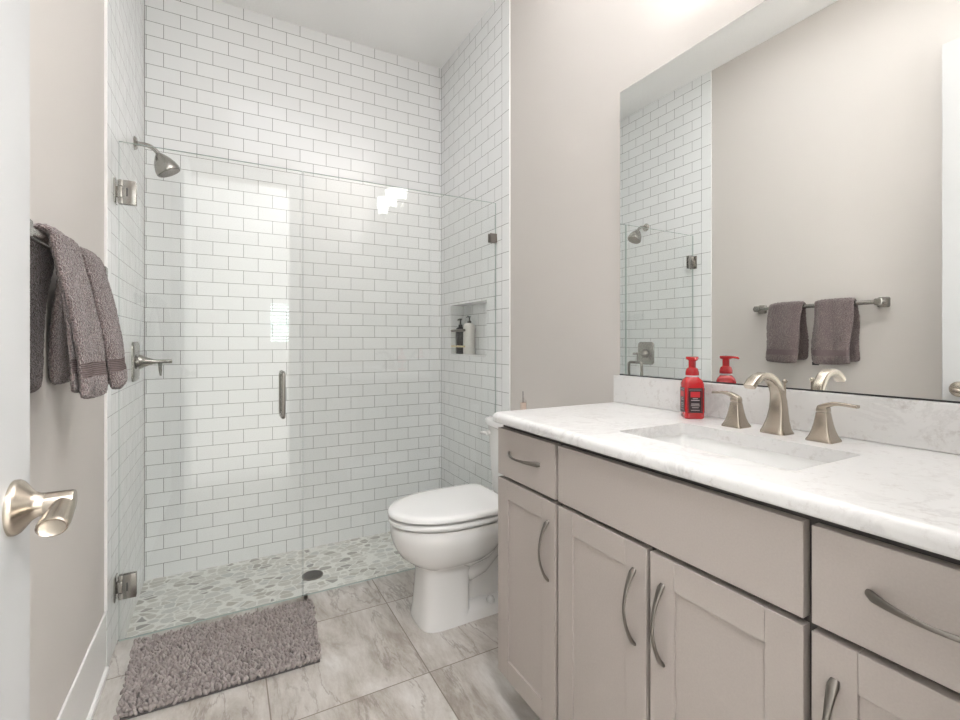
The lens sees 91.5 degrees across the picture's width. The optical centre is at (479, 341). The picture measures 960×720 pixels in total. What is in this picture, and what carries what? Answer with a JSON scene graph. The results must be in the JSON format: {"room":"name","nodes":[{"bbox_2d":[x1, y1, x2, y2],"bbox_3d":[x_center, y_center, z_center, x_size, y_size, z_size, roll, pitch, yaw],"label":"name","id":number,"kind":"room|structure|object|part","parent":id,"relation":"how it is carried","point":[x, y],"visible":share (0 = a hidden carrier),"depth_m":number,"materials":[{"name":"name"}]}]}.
{"room":"bathroom","nodes":[
{"label":"bathroom","id":0,"kind":"room"},
{"bbox_2d":[30,0,143,719],"bbox_3d":[-1.073,-0.274,1.093,0.120,3.133,2.837,0,0,-29],"label":"wall","id":1,"kind":"structure","parent":0,"point":[67,36],"depth_m":1.37,"materials":[{"name":"grey paint"}]},
{"bbox_2d":[30,219,107,277],"bbox_3d":[-0.955,-0.199,1.060,0.068,0.052,0.656,0,0,-29],"label":"towel bar","id":2,"kind":"object","parent":1,"relation":"attached to","point":[36,236],"visible":0.17,"depth_m":0.88,"materials":[{"name":"silver metal"}]},
{"bbox_3d":[-0.812,-0.199,0.797,0.068,0.052,0.052,0,0,-29],"label":"post","id":3,"kind":"part","parent":2,"relation":"part of","materials":[{"name":"silver metal"}]},
{"bbox_2d":[30,223,107,398],"bbox_3d":[-0.872,-0.054,0.978,0.136,0.358,0.193,0,0,-29],"label":"hand towel","id":4,"kind":"object","parent":2,"relation":"hanging from","point":[86,351],"visible":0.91,"depth_m":0.95,"materials":[{"name":"grey fabric"}]},
{"bbox_2d":[48,247,127,389],"bbox_3d":[-0.988,-0.056,1.195,0.144,0.352,0.194,0,0,-29],"label":"hand towel","id":5,"kind":"object","parent":2,"relation":"hanging from","point":[58,360],"visible":0.78,"depth_m":1.14,"materials":[{"name":"grey fabric"}]},
{"bbox_2d":[56,612,108,719],"bbox_3d":[-0.820,1.030,0.759,0.017,0.205,1.939,0,0,-29],"label":"baseboard","id":6,"kind":"structure","parent":1,"relation":"attached to","point":[81,701],"depth_m":1.41,"materials":[{"name":"white paint"}]},
{"bbox_2d":[104,0,110,666],"bbox_3d":[-1.358,-0.354,1.617,0.120,2.973,0.073,0,0,-29],"label":"trim","id":7,"kind":"structure","parent":1,"relation":"attached to","point":[108,612],"depth_m":1.64,"materials":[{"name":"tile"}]},
{"bbox_2d":[131,342,171,381],"bbox_3d":[-1.490,0.088,2.135,0.143,0.176,0.156,0,0,-29],"label":"shower valve","id":8,"kind":"object","parent":1,"relation":"attached to","point":[138,361],"visible":1,"depth_m":2.10,"materials":[{"name":"silver metal"}]},
{"bbox_3d":[-1.548,0.088,2.103,0.011,0.176,0.156,0,0,-29],"label":"plate","id":9,"kind":"part","parent":8,"relation":"part of","materials":[{"name":"silver metal"}]},
{"bbox_3d":[-1.486,0.090,2.138,0.133,0.068,0.068,0,0,-29],"label":"handle","id":10,"kind":"part","parent":8,"relation":"part of","materials":[{"name":"silver metal"}]},
{"bbox_3d":[-1.469,0.122,2.147,0.015,0.068,0.011,0,0,-29],"label":"lever","id":11,"kind":"part","parent":8,"relation":"part of","materials":[{"name":"silver metal"}]},
{"bbox_2d":[133,136,180,177],"bbox_3d":[-1.477,-0.843,2.145,0.176,0.166,0.103,0,0,-29],"label":"sprayer","id":12,"kind":"object","parent":1,"relation":"attached to","point":[164,166],"visible":0.96,"depth_m":2.13,"materials":[{"name":"silver metal"}]},
{"bbox_3d":[-1.507,-0.877,2.128,0.095,0.054,0.019,0,0,-29],"label":"arm","id":13,"kind":"part","parent":12,"relation":"part of","materials":[{"name":"silver metal"}]},
{"bbox_2d":[114,141,301,641],"bbox_3d":[-1.064,0.182,1.887,0.654,1.856,0.123,0,0,-29],"label":"shower door","id":14,"kind":"structure","parent":1,"relation":"attached to","point":[125,191],"depth_m":1.75,"materials":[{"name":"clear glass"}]},
{"bbox_3d":[-1.341,0.911,1.736,0.024,0.090,0.052,0,0,-29],"label":"wall plate","id":15,"kind":"part","parent":14,"relation":"part of","materials":[{"name":"silver metal"}]},
{"bbox_3d":[-1.341,-0.557,1.736,0.024,0.090,0.052,0,0,-29],"label":"wall plate","id":16,"kind":"part","parent":14,"relation":"part of","materials":[{"name":"silver metal"}]},
{"bbox_3d":[-0.848,0.224,2.005,0.017,0.203,0.123,0,0,-29],"label":"pull handle","id":17,"kind":"part","parent":14,"relation":"part of","materials":[{"name":"silver metal"}]},
{"bbox_2d":[125,532,414,637],"bbox_3d":[-0.833,1.251,2.514,1.900,0.084,0.788,0,0,-29],"label":"floor","id":18,"kind":"structure","parent":0,"point":[165,602],"depth_m":2.37,"materials":[{"name":"grey stone"}]},
{"bbox_2d":[302,570,322,580],"bbox_3d":[-0.867,1.206,2.421,0.104,0.005,0.104,0,0,-29],"label":"floor drain","id":19,"kind":"object","parent":18,"relation":"on","point":[313,574],"visible":1,"depth_m":2.41,"materials":[{"name":"silver metal"}]},
{"bbox_2d":[145,0,440,579],"bbox_3d":[-0.996,-0.274,2.812,1.900,3.133,0.108,0,0,-29],"label":"wall","id":20,"kind":"structure","parent":0,"point":[254,272],"depth_m":2.67,"materials":[{"name":"tile"}]},
{"bbox_2d":[144,0,144,580],"bbox_3d":[-1.698,-0.316,2.368,0.003,3.049,0.003,0,0,-29],"label":"trim","id":21,"kind":"structure","parent":20,"relation":"attached to","point":[144,0],"depth_m":2.37,"materials":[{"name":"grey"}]},
{"bbox_2d":[92,569,540,719],"bbox_3d":[-0.102,1.193,1.173,1.900,0.120,2.267,0,0,-29],"label":"floor","id":22,"kind":"structure","parent":0,"point":[376,663],"depth_m":1.58,"materials":[{"name":"tile"}]},
{"bbox_2d":[113,598,320,719],"bbox_3d":[-0.914,1.117,1.703,0.642,0.030,0.434,0,0,-29],"label":"bath mat","id":23,"kind":"object","parent":22,"relation":"on","point":[172,668],"visible":1,"depth_m":1.65,"materials":[{"name":"grey fabric"}]},
{"bbox_2d":[117,568,411,640],"bbox_3d":[-0.655,1.142,2.163,1.637,0.022,0.004,0,0,-29],"label":"trim","id":24,"kind":"structure","parent":22,"relation":"on","point":[411,568],"depth_m":2.00,"materials":[{"name":"silver metal"}]},
{"bbox_2d":[303,171,496,600],"bbox_3d":[-0.344,0.194,2.279,0.978,1.878,0.026,0,0,-29],"label":"fixed glass panel","id":25,"kind":"object","parent":22,"relation":"on","point":[492,237],"visible":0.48,"depth_m":2.48,"materials":[{"name":"clear glass"}]},
{"bbox_2d":[388,415,502,632],"bbox_3d":[-0.043,0.745,2.010,0.715,0.775,0.412,0,0,-29],"label":"toilet","id":26,"kind":"object","parent":22,"relation":"on","point":[449,535],"visible":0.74,"depth_m":1.85,"materials":[{"name":"white ceramic"}]},
{"bbox_3d":[-0.141,0.708,1.956,0.488,0.022,0.372,0,0,-29],"label":"seat","id":27,"kind":"part","parent":26,"relation":"part of","materials":[{"name":"white plastic"}]},
{"bbox_3d":[-0.140,0.677,1.956,0.493,0.026,0.372,0,0,-29],"label":"lid","id":28,"kind":"part","parent":26,"relation":"part of","materials":[{"name":"white plastic"}]},
{"bbox_3d":[0.026,0.433,2.240,0.034,0.024,0.063,0,0,-29],"label":"flush lever","id":29,"kind":"part","parent":26,"relation":"part of","materials":[{"name":"silver metal"}]},
{"bbox_3d":[0.175,0.377,2.129,0.194,0.038,0.412,0,0,-29],"label":"tank lid","id":30,"kind":"part","parent":26,"relation":"part of","materials":[{"name":"white ceramic"}]},
{"bbox_3d":[0.181,0.558,2.131,0.182,0.320,0.392,0,0,-29],"label":"tank","id":31,"kind":"part","parent":26,"relation":"part of","materials":[{"name":"white ceramic"}]},
{"bbox_2d":[520,397,525,409],"bbox_3d":[0.195,0.290,2.102,0.025,0.136,0.025,0,0,-29],"label":"bottle","id":32,"kind":"object","parent":26,"relation":"on","point":[522,404],"visible":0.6,"depth_m":2.10,"materials":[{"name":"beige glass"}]},
{"bbox_2d":[498,425,562,719],"bbox_3d":[0.342,0.691,1.458,0.556,0.883,0.300,0,0,-29],"label":"vanity cabinet","id":33,"kind":"object","parent":22,"relation":"on","point":[528,503],"visible":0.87,"depth_m":1.33,"materials":[{"name":"grey wood"}]},
{"bbox_3d":[0.114,0.335,1.333,0.035,0.016,0.161,0,0,-29],"label":"handle","id":34,"kind":"part","parent":33,"relation":"part of","materials":[{"name":"silver metal"}]},
{"bbox_3d":[0.135,0.339,1.345,0.020,0.144,0.289,0,0,-29],"label":"drawer","id":35,"kind":"part","parent":33,"relation":"part of","materials":[{"name":"paint"}]},
{"bbox_3d":[0.167,0.554,1.235,0.035,0.164,0.016,0,0,-29],"label":"handle","id":36,"kind":"part","parent":33,"relation":"part of","materials":[{"name":"silver metal"}]},
{"bbox_2d":[558,443,814,719],"bbox_3d":[0.556,0.691,1.066,0.556,0.883,0.592,0,0,-29],"label":"vanity cabinet","id":37,"kind":"object","parent":22,"relation":"on","point":[679,598],"visible":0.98,"depth_m":0.89,"materials":[{"name":"grey wood"}]},
{"bbox_3d":[0.278,0.723,1.082,0.020,0.604,0.286,0,0,-29],"label":"door","id":38,"kind":"part","parent":37,"relation":"part of","materials":[{"name":"paint"}]},
{"bbox_3d":[0.310,0.554,0.973,0.035,0.164,0.016,0,0,-29],"label":"handle","id":39,"kind":"part","parent":37,"relation":"part of","materials":[{"name":"silver metal"}]},
{"bbox_3d":[0.345,0.554,0.909,0.035,0.164,0.016,0,0,-29],"label":"handle","id":40,"kind":"part","parent":37,"relation":"part of","materials":[{"name":"silver metal"}]},
{"bbox_2d":[493,402,959,559],"bbox_3d":[0.564,0.235,1.070,0.550,0.030,1.223,0,0,-29],"label":"countertop","id":41,"kind":"structure","parent":37,"relation":"on","point":[905,495],"depth_m":0.83,"materials":[{"name":"stone"}]},
{"bbox_2d":[680,356,704,418],"bbox_3d":[0.615,0.130,1.351,0.056,0.178,0.065,0,0,7],"label":"soap bottle","id":42,"kind":"object","parent":41,"relation":"on","point":[692,390],"visible":1,"depth_m":1.33,"materials":[{"name":"red plastic"}]},
{"bbox_2d":[651,434,826,469],"bbox_3d":[0.543,0.322,1.033,0.285,0.144,0.454,0,0,-29],"label":"sink","id":43,"kind":"object","parent":41,"relation":"in","point":[788,462],"visible":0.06,"depth_m":1.13,"materials":[{"name":"white ceramic"}]},
{"bbox_2d":[711,372,859,443],"bbox_3d":[0.685,0.145,1.111,0.156,0.149,0.333,0,0,-29],"label":"faucet","id":44,"kind":"object","parent":41,"relation":"on","point":[777,421],"visible":1,"depth_m":1.11,"materials":[{"name":"silver metal"}]},
{"bbox_3d":[0.653,0.143,1.240,0.022,0.025,0.076,0,0,-29],"label":"lever","id":45,"kind":"part","parent":44,"relation":"part of","materials":[{"name":"silver metal"}]},
{"bbox_3d":[0.666,0.188,1.216,0.052,0.064,0.052,0,0,-29],"label":"handle","id":46,"kind":"part","parent":44,"relation":"part of","materials":[{"name":"silver metal"}]},
{"bbox_3d":[0.680,0.145,1.110,0.145,0.149,0.058,0,0,-29],"label":"spout","id":47,"kind":"part","parent":44,"relation":"part of","materials":[{"name":"silver metal"}]},
{"bbox_3d":[0.748,0.132,1.147,0.012,0.082,0.012,0,0,-29],"label":"lift rod","id":48,"kind":"part","parent":44,"relation":"part of","materials":[{"name":"silver metal"}]},
{"bbox_3d":[0.763,0.188,1.039,0.052,0.064,0.052,0,0,-29],"label":"handle","id":49,"kind":"part","parent":44,"relation":"part of","materials":[{"name":"silver metal"}]},
{"bbox_3d":[0.776,0.143,1.015,0.022,0.025,0.076,0,0,-29],"label":"lever","id":50,"kind":"part","parent":44,"relation":"part of","materials":[{"name":"silver metal"}]},
{"bbox_3d":[0.419,0.723,0.822,0.020,0.604,0.284,0,0,-29],"label":"door","id":51,"kind":"part","parent":37,"relation":"part of","materials":[{"name":"paint"}]},
{"bbox_2d":[812,517,959,719],"bbox_3d":[0.770,0.691,0.673,0.556,0.883,0.303,0,0,-29],"label":"vanity cabinet","id":52,"kind":"object","parent":22,"relation":"on","point":[886,612],"visible":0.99,"depth_m":0.61,"materials":[{"name":"grey wood"}]},
{"bbox_3d":[0.486,0.554,0.650,0.035,0.164,0.016,0,0,-29],"label":"handle","id":53,"kind":"part","parent":52,"relation":"part of","materials":[{"name":"silver metal"}]},
{"bbox_3d":[0.563,0.723,0.559,0.020,0.604,0.292,0,0,-29],"label":"door","id":54,"kind":"part","parent":52,"relation":"part of","materials":[{"name":"paint"}]},
{"bbox_3d":[0.542,0.335,0.548,0.035,0.016,0.161,0,0,-29],"label":"handle","id":55,"kind":"part","parent":52,"relation":"part of","materials":[{"name":"silver metal"}]},
{"bbox_2d":[217,0,494,68],"bbox_3d":[-0.290,-1.890,1.519,1.900,0.100,3.055,0,0,-29],"label":"ceiling","id":56,"kind":"structure","parent":0,"point":[429,32],"depth_m":2.68,"materials":[{"name":"white paint"}]},
{"bbox_2d":[441,0,765,490],"bbox_3d":[0.480,-0.274,1.940,0.143,3.133,2.837,0,0,-29],"label":"wall","id":57,"kind":"structure","parent":0,"point":[571,61],"depth_m":2.16,"materials":[{"name":"grey paint"}]},
{"bbox_2d":[451,329,464,346],"bbox_3d":[-0.140,-0.024,2.947,0.017,0.114,0.178,0,0,-29],"label":"rail","id":58,"kind":"object","parent":57,"relation":"attached to","point":[452,330],"visible":1,"depth_m":2.94,"materials":[{"name":"silver metal"}]},
{"bbox_2d":[450,353,486,356],"bbox_3d":[-0.035,0.079,2.834,0.099,0.009,0.474,0,0,-29],"label":"shelf","id":59,"kind":"object","parent":57,"relation":"attached to","point":[478,355],"visible":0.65,"depth_m":2.79,"materials":[{"name":"white tile"}]},
{"bbox_2d":[456,319,462,353],"bbox_3d":[-0.125,-0.038,3.013,0.064,0.225,0.064,0,0,-29],"label":"shampoo bottle","id":60,"kind":"object","parent":59,"relation":"on","point":[459,335],"visible":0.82,"depth_m":2.98,"materials":[{"name":"grey plastic"}]},
{"bbox_2d":[463,316,474,353],"bbox_3d":[-0.067,-0.044,2.911,0.076,0.238,0.076,0,0,-29],"label":"bottle","id":61,"kind":"object","parent":59,"relation":"on","point":[469,334],"visible":0.97,"depth_m":2.88,"materials":[{"name":"white plastic"}]},
{"bbox_2d":[502,0,508,410],"bbox_3d":[0.195,-0.354,2.463,0.143,2.973,0.073,0,0,-29],"label":"trim","id":62,"kind":"structure","parent":57,"relation":"attached to","point":[505,3],"depth_m":2.43,"materials":[{"name":"tile"}]},
{"bbox_2d":[509,0,509,410],"bbox_3d":[0.152,-0.354,2.397,0.008,2.973,0.005,0,0,-29],"label":"trim","id":63,"kind":"structure","parent":57,"relation":"attached to","point":[509,0],"depth_m":2.39,"materials":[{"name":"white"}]},
{"bbox_2d":[614,375,959,454],"bbox_3d":[0.794,0.170,1.188,0.036,0.098,1.211,0,0,-29],"label":"backsplash","id":64,"kind":"structure","parent":57,"relation":"attached to","point":[919,424],"depth_m":1.07,"materials":[{"name":"stone"}]},
{"bbox_2d":[620,0,959,403],"bbox_3d":[0.801,-0.395,1.194,0.018,1.032,1.180,0,0,-29],"label":"mirror","id":65,"kind":"object","parent":57,"relation":"attached to","point":[790,178],"visible":1,"depth_m":1.17,"materials":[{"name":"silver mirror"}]},
{"bbox_3d":[0.414,-0.354,0.226,1.900,2.973,0.110,0,0,-29],"label":"wall","id":66,"kind":"structure","parent":0,"visible":0},
{"bbox_3d":[0.092,-0.137,0.050,0.925,2.540,0.138,0,0,-29],"label":"doorway","id":67,"kind":"structure","parent":66,"relation":"in","visible":0},
{"bbox_2d":[0,0,77,719],"bbox_3d":[-0.411,-0.091,0.297,0.102,2.424,0.749,0,0,-28],"label":"door","id":68,"kind":"structure","parent":67,"relation":"attached to","point":[20,504],"depth_m":0.57,"materials":[{"name":"grey paint"}]},
{"bbox_3d":[-0.437,-0.091,0.289,0.036,2.424,0.737,0,0,-29],"label":"panel","id":69,"kind":"part","parent":68,"relation":"part of","materials":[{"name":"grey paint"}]},
{"bbox_3d":[-0.557,0.203,0.579,0.030,0.067,0.067,0,0,-29],"label":"lever","id":70,"kind":"part","parent":68,"relation":"part of","materials":[{"name":"silver metal"}]},
{"bbox_3d":[-0.519,0.208,0.575,0.036,0.039,0.070,0,0,-29],"label":"lever handle","id":71,"kind":"part","parent":68,"relation":"part of","materials":[{"name":"silver metal"}]}
]}

